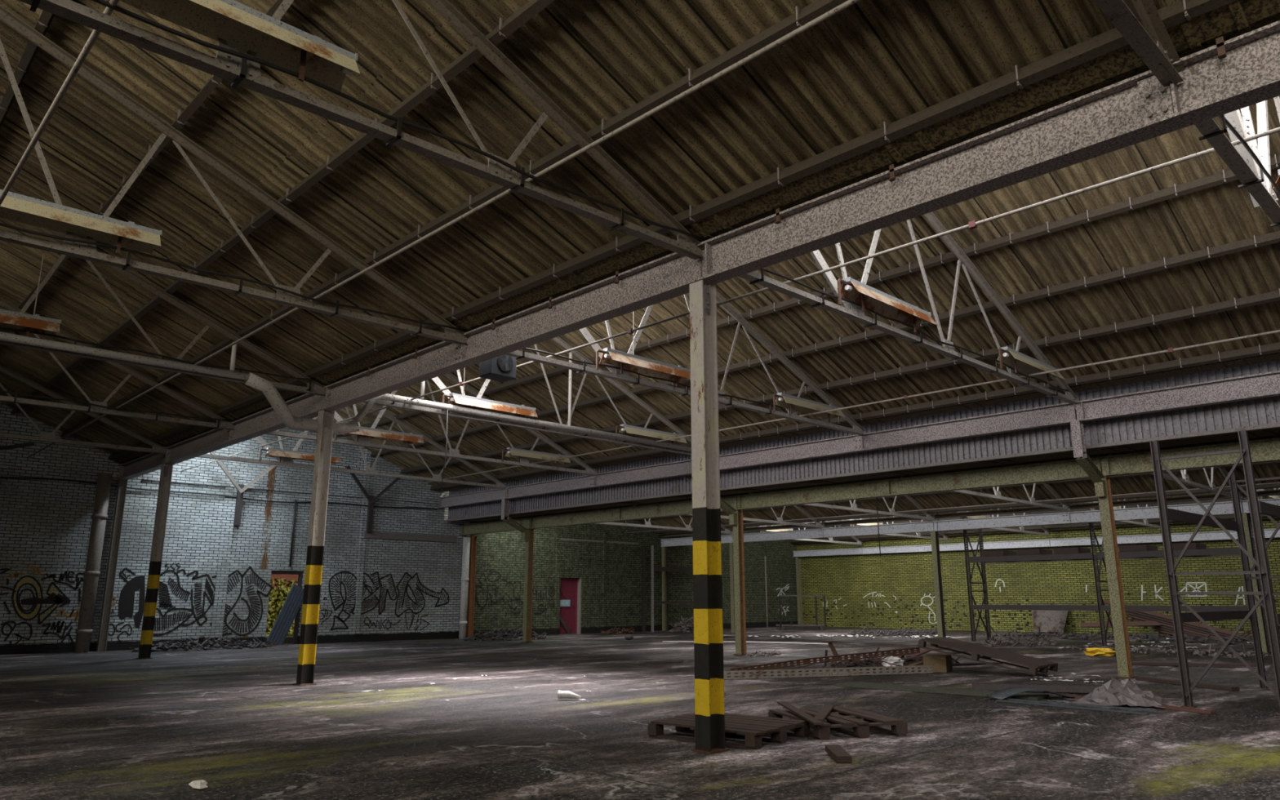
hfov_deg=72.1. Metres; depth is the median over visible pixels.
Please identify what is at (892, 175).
clip
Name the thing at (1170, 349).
conduit
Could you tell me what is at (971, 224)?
conduit
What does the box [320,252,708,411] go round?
steel beam
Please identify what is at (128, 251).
cable
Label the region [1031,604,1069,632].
sheet
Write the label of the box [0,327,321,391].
cable
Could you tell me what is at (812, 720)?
plank
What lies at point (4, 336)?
pipe
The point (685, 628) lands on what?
rubble heap
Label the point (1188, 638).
rubble heap
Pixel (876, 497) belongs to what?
hanging wire
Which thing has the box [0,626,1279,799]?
floor
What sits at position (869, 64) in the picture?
ceiling
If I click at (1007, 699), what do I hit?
metal strip
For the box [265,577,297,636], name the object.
bush
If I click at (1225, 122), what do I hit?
cable
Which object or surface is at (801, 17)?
purlin
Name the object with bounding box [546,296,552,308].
clip
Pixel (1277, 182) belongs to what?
strip light
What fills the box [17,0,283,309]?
purlin
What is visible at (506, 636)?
rubble heap
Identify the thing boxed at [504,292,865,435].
roof truss
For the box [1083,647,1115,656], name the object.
plastic bag
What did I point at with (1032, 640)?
rubble heap
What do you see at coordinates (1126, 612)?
plank
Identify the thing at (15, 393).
cable
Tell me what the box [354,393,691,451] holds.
pipe
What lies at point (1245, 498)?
roof purlin
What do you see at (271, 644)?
rubble heap
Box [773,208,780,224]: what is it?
clip
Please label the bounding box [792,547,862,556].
steel beam
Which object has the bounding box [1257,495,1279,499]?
strip light
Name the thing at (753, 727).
wooden pallet
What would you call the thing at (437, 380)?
roof truss
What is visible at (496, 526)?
steel beam
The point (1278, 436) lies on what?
window
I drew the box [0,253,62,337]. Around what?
strip light
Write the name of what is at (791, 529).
strip light
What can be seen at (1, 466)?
trim
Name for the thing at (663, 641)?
plank
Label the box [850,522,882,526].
strip light
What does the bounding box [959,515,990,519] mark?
strip light
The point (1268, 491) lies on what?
gutter
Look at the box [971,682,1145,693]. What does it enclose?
timber
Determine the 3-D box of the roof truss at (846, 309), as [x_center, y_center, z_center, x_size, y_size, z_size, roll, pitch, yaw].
[4.070,-2.236,12.323,9.352,3.280,0.197,12,-17,-43]
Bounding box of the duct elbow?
[244,372,359,435]
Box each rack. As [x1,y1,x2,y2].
[641,545,723,631]
[963,513,1279,651]
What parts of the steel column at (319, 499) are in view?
plate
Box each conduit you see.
[0,0,119,205]
[181,127,1279,471]
[388,329,1279,489]
[624,481,1279,533]
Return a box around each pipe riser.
[230,342,237,370]
[420,381,425,399]
[568,352,572,426]
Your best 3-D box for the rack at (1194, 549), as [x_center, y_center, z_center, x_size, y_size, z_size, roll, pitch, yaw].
[13.378,5.200,25.272,1.165,3.565,7.756,12,-17,-43]
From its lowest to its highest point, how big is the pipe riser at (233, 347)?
0.440 m
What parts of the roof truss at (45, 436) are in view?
gusset plate, gusset plate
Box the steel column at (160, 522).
[136,464,173,658]
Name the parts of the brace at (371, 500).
arm, plate, arm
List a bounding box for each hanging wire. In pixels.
[440,409,448,490]
[875,497,880,555]
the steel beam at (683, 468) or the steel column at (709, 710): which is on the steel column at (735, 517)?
the steel beam at (683, 468)
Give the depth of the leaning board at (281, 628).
25.18 m
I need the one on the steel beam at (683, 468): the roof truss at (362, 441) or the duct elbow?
the roof truss at (362, 441)
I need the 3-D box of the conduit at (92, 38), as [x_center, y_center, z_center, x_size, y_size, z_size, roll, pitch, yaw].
[-6.777,-1.472,8.889,0.038,0.038,30.430,12,-17,-43]
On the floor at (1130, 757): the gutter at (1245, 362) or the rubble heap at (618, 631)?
the rubble heap at (618, 631)
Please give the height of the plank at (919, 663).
0.260 m
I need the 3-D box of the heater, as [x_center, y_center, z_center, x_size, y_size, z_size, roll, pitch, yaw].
[-2.057,-1.248,12.976,0.440,1.900,0.365,12,-17,-43]
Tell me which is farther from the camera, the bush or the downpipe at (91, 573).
the bush
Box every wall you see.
[0,401,797,654]
[270,573,297,589]
[796,516,1279,637]
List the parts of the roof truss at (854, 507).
gusset plate, gusset plate, gusset plate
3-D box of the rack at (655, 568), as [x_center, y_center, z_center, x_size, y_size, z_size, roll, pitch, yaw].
[1.797,7.798,36.316,4.232,3.351,0.619,12,-17,-43]
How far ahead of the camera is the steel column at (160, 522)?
19.84 m
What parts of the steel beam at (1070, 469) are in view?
splice plate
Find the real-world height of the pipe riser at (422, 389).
0.510 m
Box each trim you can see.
[0,465,113,477]
[142,477,439,504]
[209,442,241,637]
[271,570,302,644]
[353,448,371,633]
[364,531,456,542]
[554,534,559,635]
[560,537,637,544]
[577,577,581,634]
[602,532,606,631]
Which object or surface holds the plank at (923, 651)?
on the rubble heap at (847, 664)
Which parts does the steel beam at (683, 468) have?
splice plate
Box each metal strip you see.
[995,699,1150,715]
[997,697,1159,711]
[1062,694,1216,714]
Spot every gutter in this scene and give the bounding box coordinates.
[111,0,1279,463]
[434,351,1279,492]
[657,488,1279,535]
[792,517,1279,544]
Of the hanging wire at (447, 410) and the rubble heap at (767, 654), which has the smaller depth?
the hanging wire at (447, 410)
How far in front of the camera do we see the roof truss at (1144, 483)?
25.68 m
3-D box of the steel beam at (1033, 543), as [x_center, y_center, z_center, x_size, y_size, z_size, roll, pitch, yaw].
[12.963,6.186,36.922,0.160,0.280,8.312,12,-17,-43]
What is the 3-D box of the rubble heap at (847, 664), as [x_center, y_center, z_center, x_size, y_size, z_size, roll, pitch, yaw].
[4.889,5.025,17.247,3.093,0.379,1.560,4,-13,-19]
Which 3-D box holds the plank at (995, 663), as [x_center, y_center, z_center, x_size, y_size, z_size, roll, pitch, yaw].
[5.433,5.015,16.595,3.053,0.080,0.180,3,-13,-12]
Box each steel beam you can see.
[117,453,168,479]
[162,393,332,465]
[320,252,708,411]
[437,488,506,508]
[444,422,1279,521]
[451,427,1279,522]
[459,517,529,535]
[504,459,692,498]
[528,495,737,528]
[660,534,732,546]
[696,20,1279,285]
[719,402,1075,471]
[731,520,933,542]
[735,457,1102,510]
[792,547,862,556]
[861,539,1049,554]
[932,500,1243,531]
[1048,528,1279,546]
[1074,370,1279,422]
[1099,437,1279,476]
[1241,497,1279,513]
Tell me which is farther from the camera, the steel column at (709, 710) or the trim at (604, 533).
the trim at (604, 533)
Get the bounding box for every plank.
[662,640,734,642]
[746,640,827,644]
[777,701,823,724]
[813,704,834,721]
[825,744,852,763]
[850,650,967,666]
[850,662,1002,669]
[857,646,950,662]
[898,653,947,669]
[903,646,937,662]
[1080,621,1199,627]
[1102,599,1253,640]
[1116,662,1256,666]
[1125,611,1225,638]
[1127,613,1217,638]
[1128,611,1240,638]
[1134,676,1239,690]
[1136,618,1206,637]
[1147,626,1196,636]
[1154,628,1185,635]
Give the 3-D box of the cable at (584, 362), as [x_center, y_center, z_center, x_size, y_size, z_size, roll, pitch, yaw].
[0.327,-0.252,14.055,6.201,0.188,0.186,12,-17,-43]
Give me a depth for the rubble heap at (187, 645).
22.79 m
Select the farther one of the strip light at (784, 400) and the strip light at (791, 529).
the strip light at (791, 529)
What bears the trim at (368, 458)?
attached to the wall at (411, 589)
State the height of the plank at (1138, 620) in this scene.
0.629 m
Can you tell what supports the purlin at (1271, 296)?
attached to the ceiling at (1224, 213)
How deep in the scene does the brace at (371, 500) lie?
27.56 m
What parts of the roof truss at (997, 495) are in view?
gusset plate, gusset plate, gusset plate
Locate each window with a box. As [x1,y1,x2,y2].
[475,435,1279,523]
[664,488,1279,537]
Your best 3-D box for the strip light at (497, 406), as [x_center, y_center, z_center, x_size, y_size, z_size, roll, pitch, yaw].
[-2.833,-0.132,16.682,2.067,1.010,0.300,12,-17,-43]
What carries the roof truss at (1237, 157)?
on the steel beam at (1267, 384)
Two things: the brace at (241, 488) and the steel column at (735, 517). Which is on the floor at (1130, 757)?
the steel column at (735, 517)
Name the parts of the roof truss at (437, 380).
king rod, gusset plate, gusset plate, gusset plate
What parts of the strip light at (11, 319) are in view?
hanger rod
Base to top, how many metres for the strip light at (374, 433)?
0.390 m
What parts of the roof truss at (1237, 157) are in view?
king rod, gusset plate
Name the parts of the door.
rail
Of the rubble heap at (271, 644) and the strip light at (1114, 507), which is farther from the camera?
the strip light at (1114, 507)
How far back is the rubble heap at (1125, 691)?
10.90 m
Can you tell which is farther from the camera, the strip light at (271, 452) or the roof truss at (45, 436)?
the strip light at (271, 452)
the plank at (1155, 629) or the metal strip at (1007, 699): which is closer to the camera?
the metal strip at (1007, 699)
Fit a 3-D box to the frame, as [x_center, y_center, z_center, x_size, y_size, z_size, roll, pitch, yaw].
[3.326,4.625,15.489,4.489,0.406,1.050,4,-13,-18]
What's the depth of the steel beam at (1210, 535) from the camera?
31.40 m
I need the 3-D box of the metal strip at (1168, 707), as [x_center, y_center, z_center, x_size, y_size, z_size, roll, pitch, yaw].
[6.139,3.778,10.944,0.110,0.030,1.973,6,-14,-25]
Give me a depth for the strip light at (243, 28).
5.72 m
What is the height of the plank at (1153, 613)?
1.269 m
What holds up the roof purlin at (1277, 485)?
on the roof truss at (1185, 480)
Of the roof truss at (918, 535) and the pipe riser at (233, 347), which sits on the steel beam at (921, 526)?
the roof truss at (918, 535)
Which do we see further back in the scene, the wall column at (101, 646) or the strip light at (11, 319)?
the wall column at (101, 646)
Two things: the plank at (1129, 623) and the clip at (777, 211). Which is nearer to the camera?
the clip at (777, 211)
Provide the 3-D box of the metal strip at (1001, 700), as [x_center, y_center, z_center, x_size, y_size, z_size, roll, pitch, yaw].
[5.208,3.729,10.691,0.100,0.015,1.803,11,-17,-39]
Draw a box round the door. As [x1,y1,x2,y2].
[559,577,577,634]
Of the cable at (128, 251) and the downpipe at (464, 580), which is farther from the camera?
the downpipe at (464, 580)
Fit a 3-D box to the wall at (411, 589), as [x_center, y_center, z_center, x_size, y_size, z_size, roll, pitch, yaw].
[-6.847,3.391,29.610,40.400,9.000,0.347,12,-17,-43]
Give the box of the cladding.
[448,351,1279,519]
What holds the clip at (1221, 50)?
attached to the steel beam at (1137, 108)
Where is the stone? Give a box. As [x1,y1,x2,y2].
[188,779,208,789]
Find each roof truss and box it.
[0,4,470,345]
[0,227,325,395]
[0,298,235,430]
[0,365,167,453]
[17,0,704,259]
[197,402,506,488]
[266,373,597,475]
[361,336,691,455]
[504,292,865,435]
[542,514,732,533]
[633,504,822,528]
[642,459,1279,533]
[730,524,862,545]
[738,211,1077,404]
[748,492,933,520]
[822,519,949,540]
[900,475,1070,511]
[931,512,1049,535]
[1066,502,1170,528]
[1093,0,1184,86]
[1107,453,1243,499]
[1194,96,1279,230]
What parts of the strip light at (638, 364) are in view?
hanger rod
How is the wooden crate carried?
on the floor at (1130, 757)
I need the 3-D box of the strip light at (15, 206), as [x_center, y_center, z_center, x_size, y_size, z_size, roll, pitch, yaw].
[-5.683,-1.722,8.305,2.087,0.390,0.300,12,-17,-43]
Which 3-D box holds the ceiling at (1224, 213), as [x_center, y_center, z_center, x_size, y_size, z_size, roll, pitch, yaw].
[0.983,-1.538,16.552,7.830,3.247,30.430,12,-17,-43]
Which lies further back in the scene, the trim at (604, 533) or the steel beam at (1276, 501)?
the trim at (604, 533)
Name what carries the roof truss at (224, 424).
on the steel beam at (308, 406)
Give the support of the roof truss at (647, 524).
on the steel beam at (725, 539)
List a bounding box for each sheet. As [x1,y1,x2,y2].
[986,686,1075,699]
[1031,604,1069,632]
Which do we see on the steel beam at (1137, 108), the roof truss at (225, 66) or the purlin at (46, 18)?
the roof truss at (225, 66)
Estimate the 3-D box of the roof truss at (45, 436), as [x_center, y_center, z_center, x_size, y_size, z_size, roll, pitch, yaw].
[-14.334,-1.042,17.625,9.352,3.280,0.197,12,-17,-43]
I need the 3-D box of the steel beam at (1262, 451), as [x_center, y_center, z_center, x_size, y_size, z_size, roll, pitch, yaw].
[11.603,0.391,12.019,0.180,0.340,9.946,12,-17,-43]
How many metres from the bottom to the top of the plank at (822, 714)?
0.025 m
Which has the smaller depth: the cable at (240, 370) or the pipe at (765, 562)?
the cable at (240, 370)
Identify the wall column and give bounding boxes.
[96,479,128,651]
[466,536,476,638]
[795,556,803,624]
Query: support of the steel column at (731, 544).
on the floor at (1130, 757)
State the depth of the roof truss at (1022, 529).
32.41 m
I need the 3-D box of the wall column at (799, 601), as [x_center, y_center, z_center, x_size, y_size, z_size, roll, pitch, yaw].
[7.624,9.130,42.114,0.180,3.300,0.160,12,-17,-43]
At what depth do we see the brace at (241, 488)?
24.85 m
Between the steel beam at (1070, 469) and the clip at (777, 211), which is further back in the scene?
the steel beam at (1070, 469)
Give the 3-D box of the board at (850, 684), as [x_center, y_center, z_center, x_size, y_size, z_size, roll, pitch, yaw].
[4.220,4.137,12.540,2.916,0.030,0.500,-11,-16,39]
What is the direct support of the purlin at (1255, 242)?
on the roof truss at (1237, 157)
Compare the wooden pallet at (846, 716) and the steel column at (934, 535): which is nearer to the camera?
the wooden pallet at (846, 716)
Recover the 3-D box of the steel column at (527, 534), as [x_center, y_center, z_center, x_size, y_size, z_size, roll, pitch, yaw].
[-3.729,5.150,26.633,1.175,4.260,0.240,12,-17,-43]
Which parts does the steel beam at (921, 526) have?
splice plate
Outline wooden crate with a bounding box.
[923,653,952,672]
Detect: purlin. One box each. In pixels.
[0,9,54,128]
[10,0,555,414]
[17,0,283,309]
[27,0,860,457]
[59,0,848,436]
[107,0,1236,460]
[337,154,1279,436]
[370,231,1279,456]
[400,288,1279,474]
[430,342,1279,490]
[635,461,1279,520]
[654,483,1279,533]
[789,514,1271,542]
[792,497,1248,530]
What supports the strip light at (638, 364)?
attached to the roof truss at (614, 374)
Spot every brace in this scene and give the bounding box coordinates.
[0,441,34,450]
[209,451,277,525]
[346,465,401,532]
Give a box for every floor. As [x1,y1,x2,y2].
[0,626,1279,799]
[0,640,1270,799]
[265,633,568,644]
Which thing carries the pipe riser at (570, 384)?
on the pipe at (371, 402)
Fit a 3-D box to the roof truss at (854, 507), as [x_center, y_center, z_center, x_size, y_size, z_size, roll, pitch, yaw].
[5.966,1.535,25.195,9.103,3.280,0.197,12,-17,-43]
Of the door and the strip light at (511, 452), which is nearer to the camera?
the strip light at (511, 452)
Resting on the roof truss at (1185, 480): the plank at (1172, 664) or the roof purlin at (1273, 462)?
the roof purlin at (1273, 462)
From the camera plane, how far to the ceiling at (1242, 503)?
34.66 m
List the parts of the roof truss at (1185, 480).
gusset plate, gusset plate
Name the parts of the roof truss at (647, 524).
gusset plate, gusset plate, gusset plate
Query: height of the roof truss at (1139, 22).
3.280 m
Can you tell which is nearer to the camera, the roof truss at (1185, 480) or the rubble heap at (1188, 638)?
the roof truss at (1185, 480)
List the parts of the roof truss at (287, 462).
king rod, gusset plate, gusset plate, gusset plate, gusset plate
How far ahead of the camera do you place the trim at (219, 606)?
24.51 m
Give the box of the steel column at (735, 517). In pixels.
[720,497,747,655]
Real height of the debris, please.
0.109 m
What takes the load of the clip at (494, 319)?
attached to the steel beam at (668, 277)
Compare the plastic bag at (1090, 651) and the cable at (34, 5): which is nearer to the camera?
the cable at (34, 5)
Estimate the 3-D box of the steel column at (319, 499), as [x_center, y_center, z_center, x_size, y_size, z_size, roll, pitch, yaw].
[-5.163,2.286,14.012,0.260,4.300,0.230,12,-17,-43]
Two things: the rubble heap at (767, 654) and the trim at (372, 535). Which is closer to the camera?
the rubble heap at (767, 654)
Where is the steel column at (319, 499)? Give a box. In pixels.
[293,409,334,685]
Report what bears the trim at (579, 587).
attached to the wall at (411, 589)
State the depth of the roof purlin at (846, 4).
6.83 m
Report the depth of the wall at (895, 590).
35.30 m
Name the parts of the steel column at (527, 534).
bracket post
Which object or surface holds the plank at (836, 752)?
on the floor at (1130, 757)
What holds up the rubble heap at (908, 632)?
on the floor at (1130, 757)
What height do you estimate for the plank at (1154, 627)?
0.469 m
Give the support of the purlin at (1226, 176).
attached to the ceiling at (1224, 213)
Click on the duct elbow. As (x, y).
(268, 388)
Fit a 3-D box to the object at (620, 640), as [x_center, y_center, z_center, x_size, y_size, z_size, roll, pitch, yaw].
[-0.492,5.534,18.679,24.738,0.013,28.300,-10,-16,37]
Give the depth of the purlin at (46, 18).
9.19 m
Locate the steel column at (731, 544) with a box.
[728,542,735,633]
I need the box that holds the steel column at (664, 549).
[661,546,669,631]
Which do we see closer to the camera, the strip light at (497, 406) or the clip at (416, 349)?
the clip at (416, 349)
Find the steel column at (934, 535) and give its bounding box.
[930,531,946,637]
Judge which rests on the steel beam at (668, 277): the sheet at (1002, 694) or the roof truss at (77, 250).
the roof truss at (77, 250)
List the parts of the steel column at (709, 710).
plate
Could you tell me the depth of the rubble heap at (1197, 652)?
21.04 m
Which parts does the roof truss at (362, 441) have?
king rod, gusset plate, gusset plate, gusset plate, gusset plate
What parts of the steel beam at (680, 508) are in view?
splice plate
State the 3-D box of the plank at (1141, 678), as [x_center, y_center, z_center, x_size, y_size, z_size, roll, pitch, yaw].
[8.322,4.331,13.446,0.140,0.050,1.792,3,-13,-13]
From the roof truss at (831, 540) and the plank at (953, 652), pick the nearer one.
the plank at (953, 652)
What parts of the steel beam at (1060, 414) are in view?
splice plate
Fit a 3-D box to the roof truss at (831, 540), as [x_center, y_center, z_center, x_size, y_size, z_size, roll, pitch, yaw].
[6.748,4.291,37.200,9.103,3.280,0.197,12,-17,-43]
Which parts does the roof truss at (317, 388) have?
gusset plate, gusset plate, gusset plate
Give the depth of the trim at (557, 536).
32.30 m
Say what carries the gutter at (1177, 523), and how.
attached to the wall at (895, 590)
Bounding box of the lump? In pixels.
[624,634,633,639]
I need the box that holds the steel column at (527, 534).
[501,497,533,642]
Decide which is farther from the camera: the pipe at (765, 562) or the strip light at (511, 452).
the pipe at (765, 562)
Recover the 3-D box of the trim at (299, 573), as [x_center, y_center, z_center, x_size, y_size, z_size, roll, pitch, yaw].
[-10.344,6.010,25.494,0.950,2.078,0.100,12,-17,-43]
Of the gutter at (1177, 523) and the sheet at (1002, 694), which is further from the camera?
the gutter at (1177, 523)
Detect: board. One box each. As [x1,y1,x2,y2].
[266,583,303,645]
[835,681,1048,700]
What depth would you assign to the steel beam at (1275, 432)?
17.87 m
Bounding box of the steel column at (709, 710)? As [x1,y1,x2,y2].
[688,280,729,754]
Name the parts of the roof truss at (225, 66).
gusset plate, gusset plate, gusset plate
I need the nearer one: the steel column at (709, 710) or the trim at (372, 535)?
the steel column at (709, 710)
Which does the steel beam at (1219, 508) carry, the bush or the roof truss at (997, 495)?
the roof truss at (997, 495)
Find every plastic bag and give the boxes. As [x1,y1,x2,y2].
[880,655,904,669]
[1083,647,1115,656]
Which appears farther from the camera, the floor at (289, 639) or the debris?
the floor at (289, 639)
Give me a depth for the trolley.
36.91 m
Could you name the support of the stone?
on the floor at (1130, 757)
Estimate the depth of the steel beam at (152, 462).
21.77 m
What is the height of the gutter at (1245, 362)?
0.051 m
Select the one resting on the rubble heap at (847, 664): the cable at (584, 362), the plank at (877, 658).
the plank at (877, 658)
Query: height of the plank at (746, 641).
0.020 m
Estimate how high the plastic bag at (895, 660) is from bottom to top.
0.257 m
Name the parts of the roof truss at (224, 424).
gusset plate, gusset plate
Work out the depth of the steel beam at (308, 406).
17.07 m
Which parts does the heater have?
fan blade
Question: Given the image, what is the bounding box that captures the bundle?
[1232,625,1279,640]
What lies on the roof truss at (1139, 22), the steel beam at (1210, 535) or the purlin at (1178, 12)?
the purlin at (1178, 12)
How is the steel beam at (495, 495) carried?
on the steel column at (527, 534)
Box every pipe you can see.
[0,332,258,380]
[288,499,297,566]
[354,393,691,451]
[764,555,768,626]
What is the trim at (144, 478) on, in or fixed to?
attached to the wall at (411, 589)
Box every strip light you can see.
[0,189,162,253]
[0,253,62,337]
[119,0,359,91]
[258,447,341,464]
[334,426,423,448]
[441,367,537,417]
[502,447,570,466]
[595,311,690,386]
[615,423,687,444]
[760,528,793,532]
[773,392,844,422]
[837,276,937,333]
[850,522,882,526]
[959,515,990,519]
[996,346,1065,386]
[1091,506,1119,510]
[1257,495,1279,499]
[1272,168,1279,206]
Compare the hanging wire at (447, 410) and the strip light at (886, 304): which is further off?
the hanging wire at (447, 410)
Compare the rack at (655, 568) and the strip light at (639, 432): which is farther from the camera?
the rack at (655, 568)
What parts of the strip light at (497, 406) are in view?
hanger rod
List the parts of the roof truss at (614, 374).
king rod, gusset plate, gusset plate, gusset plate, gusset plate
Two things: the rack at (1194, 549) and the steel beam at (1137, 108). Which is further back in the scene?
the rack at (1194, 549)
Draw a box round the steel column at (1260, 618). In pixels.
[1241,513,1271,653]
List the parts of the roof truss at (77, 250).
gusset plate, gusset plate, gusset plate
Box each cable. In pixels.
[0,222,466,335]
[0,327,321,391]
[0,390,232,429]
[0,476,437,509]
[29,0,702,240]
[391,401,666,442]
[515,347,782,415]
[749,268,1069,396]
[1198,114,1279,226]
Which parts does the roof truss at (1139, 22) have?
gusset plate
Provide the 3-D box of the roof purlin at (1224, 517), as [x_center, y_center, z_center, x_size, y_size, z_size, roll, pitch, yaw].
[17.782,4.422,31.767,0.115,0.139,30.436,12,-17,-43]
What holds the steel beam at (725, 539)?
on the steel column at (731, 544)
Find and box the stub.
[822,640,838,660]
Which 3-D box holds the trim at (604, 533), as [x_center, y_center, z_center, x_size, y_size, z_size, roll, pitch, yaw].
[-1.371,7.027,33.920,0.130,3.800,0.038,12,-17,-43]
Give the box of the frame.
[724,647,933,679]
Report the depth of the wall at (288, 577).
32.49 m
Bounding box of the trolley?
[775,595,826,630]
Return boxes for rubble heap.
[128,633,271,652]
[246,642,288,647]
[463,626,546,641]
[600,625,635,634]
[667,615,693,632]
[746,649,781,656]
[822,647,962,667]
[848,626,947,635]
[979,629,1057,646]
[983,625,1269,644]
[1065,677,1168,708]
[1066,641,1271,657]
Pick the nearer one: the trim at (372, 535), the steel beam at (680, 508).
the steel beam at (680, 508)
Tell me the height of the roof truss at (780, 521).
3.280 m
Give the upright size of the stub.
0.412 m
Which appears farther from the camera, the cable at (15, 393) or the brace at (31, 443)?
the brace at (31, 443)
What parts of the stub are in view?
stem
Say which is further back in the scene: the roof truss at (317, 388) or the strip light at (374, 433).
the strip light at (374, 433)
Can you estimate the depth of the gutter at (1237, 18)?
7.17 m
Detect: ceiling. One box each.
[0,0,1179,454]
[316,95,1279,487]
[812,502,1243,539]
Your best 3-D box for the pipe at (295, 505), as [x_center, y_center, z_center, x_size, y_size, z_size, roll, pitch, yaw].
[-10.208,3.904,25.860,0.055,1.950,0.055,5,-14,-21]
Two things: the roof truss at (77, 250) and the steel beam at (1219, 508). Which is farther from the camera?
the steel beam at (1219, 508)
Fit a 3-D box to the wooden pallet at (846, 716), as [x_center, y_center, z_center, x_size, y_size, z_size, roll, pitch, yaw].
[1.973,3.268,8.922,0.950,0.142,1.177,4,-13,-15]
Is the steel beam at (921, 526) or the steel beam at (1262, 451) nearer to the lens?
the steel beam at (1262, 451)
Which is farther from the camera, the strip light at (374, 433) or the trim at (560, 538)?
the trim at (560, 538)
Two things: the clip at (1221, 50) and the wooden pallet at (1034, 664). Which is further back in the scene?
the wooden pallet at (1034, 664)
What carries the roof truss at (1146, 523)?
on the steel beam at (1219, 508)
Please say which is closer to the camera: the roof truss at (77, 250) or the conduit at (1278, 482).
the roof truss at (77, 250)
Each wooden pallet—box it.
[647,712,809,749]
[768,706,907,740]
[917,636,1057,675]
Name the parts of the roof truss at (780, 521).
gusset plate, gusset plate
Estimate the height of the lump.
0.168 m
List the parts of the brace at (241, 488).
arm, plate, arm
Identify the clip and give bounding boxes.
[413,348,417,359]
[490,318,495,329]
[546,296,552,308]
[613,271,618,284]
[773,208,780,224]
[888,164,895,182]
[1215,35,1226,59]
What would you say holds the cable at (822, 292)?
attached to the roof truss at (846, 309)
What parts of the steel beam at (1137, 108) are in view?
splice plate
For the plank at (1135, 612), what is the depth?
29.49 m
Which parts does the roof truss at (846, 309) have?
king rod, gusset plate, gusset plate, gusset plate, gusset plate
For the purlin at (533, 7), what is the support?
attached to the ceiling at (869, 64)
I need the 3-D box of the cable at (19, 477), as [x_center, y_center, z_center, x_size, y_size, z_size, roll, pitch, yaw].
[-13.437,2.304,23.053,18.500,0.195,0.044,12,-17,-43]
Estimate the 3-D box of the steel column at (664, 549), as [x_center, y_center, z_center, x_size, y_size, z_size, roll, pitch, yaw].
[1.021,7.705,35.928,0.260,3.360,0.220,12,-17,-43]
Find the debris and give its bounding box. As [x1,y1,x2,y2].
[557,689,581,698]
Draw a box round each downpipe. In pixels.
[74,472,112,653]
[458,537,470,638]
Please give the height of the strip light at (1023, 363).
0.390 m
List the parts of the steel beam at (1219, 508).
splice plate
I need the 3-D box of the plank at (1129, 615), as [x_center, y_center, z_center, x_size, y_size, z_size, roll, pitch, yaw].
[18.128,7.692,30.003,0.090,0.789,3.293,5,-14,-20]
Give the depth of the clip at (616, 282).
9.43 m
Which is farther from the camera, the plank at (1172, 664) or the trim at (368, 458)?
the trim at (368, 458)
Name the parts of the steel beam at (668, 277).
splice plate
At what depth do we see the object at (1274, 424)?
16.92 m
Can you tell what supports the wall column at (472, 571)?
on the floor at (1130, 757)
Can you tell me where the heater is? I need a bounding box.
[479,354,516,382]
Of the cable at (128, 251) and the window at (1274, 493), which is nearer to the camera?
the cable at (128, 251)
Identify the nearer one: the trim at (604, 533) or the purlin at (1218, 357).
the purlin at (1218, 357)
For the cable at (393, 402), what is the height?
0.185 m
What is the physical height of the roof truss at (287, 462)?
3.280 m
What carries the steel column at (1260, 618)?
on the floor at (1130, 757)

